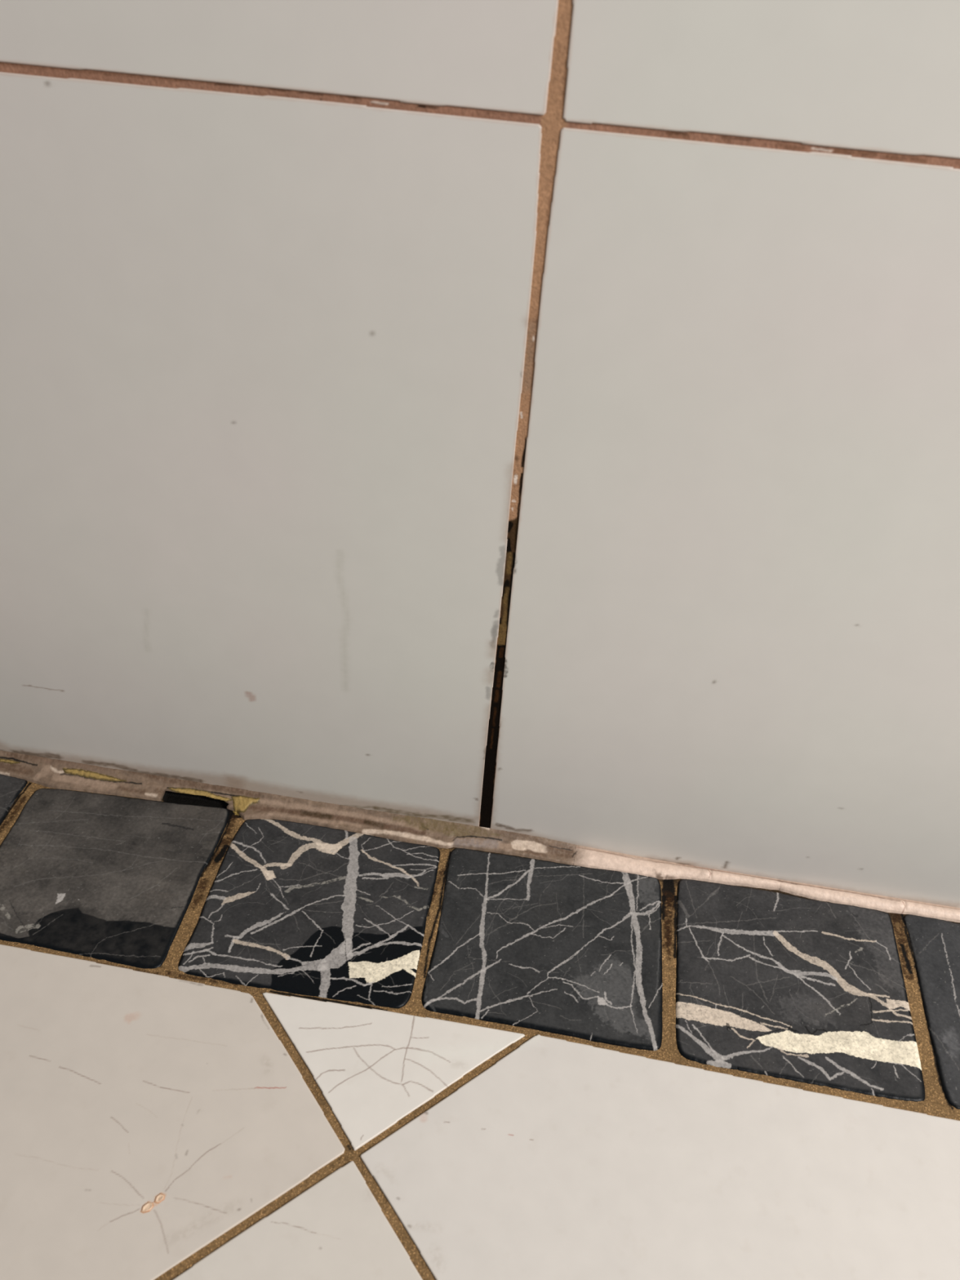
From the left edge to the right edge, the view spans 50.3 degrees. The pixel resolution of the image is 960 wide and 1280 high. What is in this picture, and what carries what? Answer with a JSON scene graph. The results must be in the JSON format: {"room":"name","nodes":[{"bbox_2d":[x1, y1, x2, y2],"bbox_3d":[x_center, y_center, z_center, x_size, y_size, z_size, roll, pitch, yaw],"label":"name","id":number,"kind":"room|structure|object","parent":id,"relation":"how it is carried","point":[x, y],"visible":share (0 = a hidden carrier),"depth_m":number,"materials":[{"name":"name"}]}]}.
{"room":"damaged room","nodes":[
{"label":"damaged room","id":0,"kind":"room"},
{"bbox_2d":[0,781,959,1279],"bbox_3d":[-0.048,0.307,0.263,1.400,0.037,0.640,8,39,5],"label":"floor","id":1,"kind":"structure","parent":0,"point":[935,1104],"depth_m":0.42,"materials":[{"name":"concrete"}]},
{"bbox_2d":[0,750,576,865],"bbox_3d":[-0.184,0.071,0.507,0.464,0.007,0.015,8,39,5],"label":"joint","id":2,"kind":"object","parent":1,"relation":"on","point":[44,771],"visible":1,"depth_m":0.50,"materials":[{"name":"concrete"}]},
{"bbox_2d":[0,944,959,1279],"bbox_3d":[-0.048,0.297,0.243,1.200,0.003,0.460,8,39,5],"label":"floor","id":3,"kind":"structure","parent":1,"relation":"on","point":[562,1159],"depth_m":0.38,"materials":[{"name":"white tile"}]},
{"bbox_2d":[0,773,959,1109],"bbox_3d":[-0.011,0.129,0.457,0.635,0.004,0.100,8,39,5],"label":"tiles","id":4,"kind":"object","parent":1,"relation":"on","point":[775,984],"depth_m":0.45,"materials":[{"name":"black tile"}]},
{"bbox_2d":[573,844,959,922],"bbox_3d":[0.231,0.130,0.475,0.376,0.005,0.010,8,39,5],"label":"joint","id":5,"kind":"object","parent":1,"relation":"on","point":[584,856],"visible":1,"depth_m":0.48,"materials":[{"name":"white concrete"}]},
{"bbox_2d":[0,0,959,828],"bbox_3d":[0.024,-0.152,0.329,1.400,0.680,0.037,8,39,5],"label":"wall","id":6,"kind":"structure","parent":0,"point":[552,122],"depth_m":0.31,"materials":[{"name":"concrete"}]},
{"bbox_2d":[0,71,541,826],"bbox_3d":[-0.285,-0.072,0.426,0.598,0.316,0.003,8,39,5],"label":"tile","id":7,"kind":"structure","parent":6,"relation":"attached to","point":[262,358],"depth_m":0.38,"materials":[{"name":"tile"}]},
{"bbox_2d":[0,0,558,115],"bbox_3d":[-0.265,-0.306,0.239,0.602,0.282,0.003,8,39,5],"label":"tile","id":8,"kind":"structure","parent":6,"relation":"attached to","point":[491,55],"depth_m":0.30,"materials":[{"name":"tile"}]},
{"bbox_2d":[490,127,959,907],"bbox_3d":[0.309,0.013,0.376,0.599,0.316,0.003,8,39,5],"label":"tile","id":9,"kind":"structure","parent":6,"relation":"attached to","point":[733,639],"depth_m":0.37,"materials":[{"name":"tile"}]},
{"bbox_2d":[563,0,959,158],"bbox_3d":[0.327,-0.221,0.189,0.598,0.282,0.003,8,39,5],"label":"tile","id":10,"kind":"structure","parent":6,"relation":"attached to","point":[869,75],"depth_m":0.28,"materials":[{"name":"tile"}]}
]}

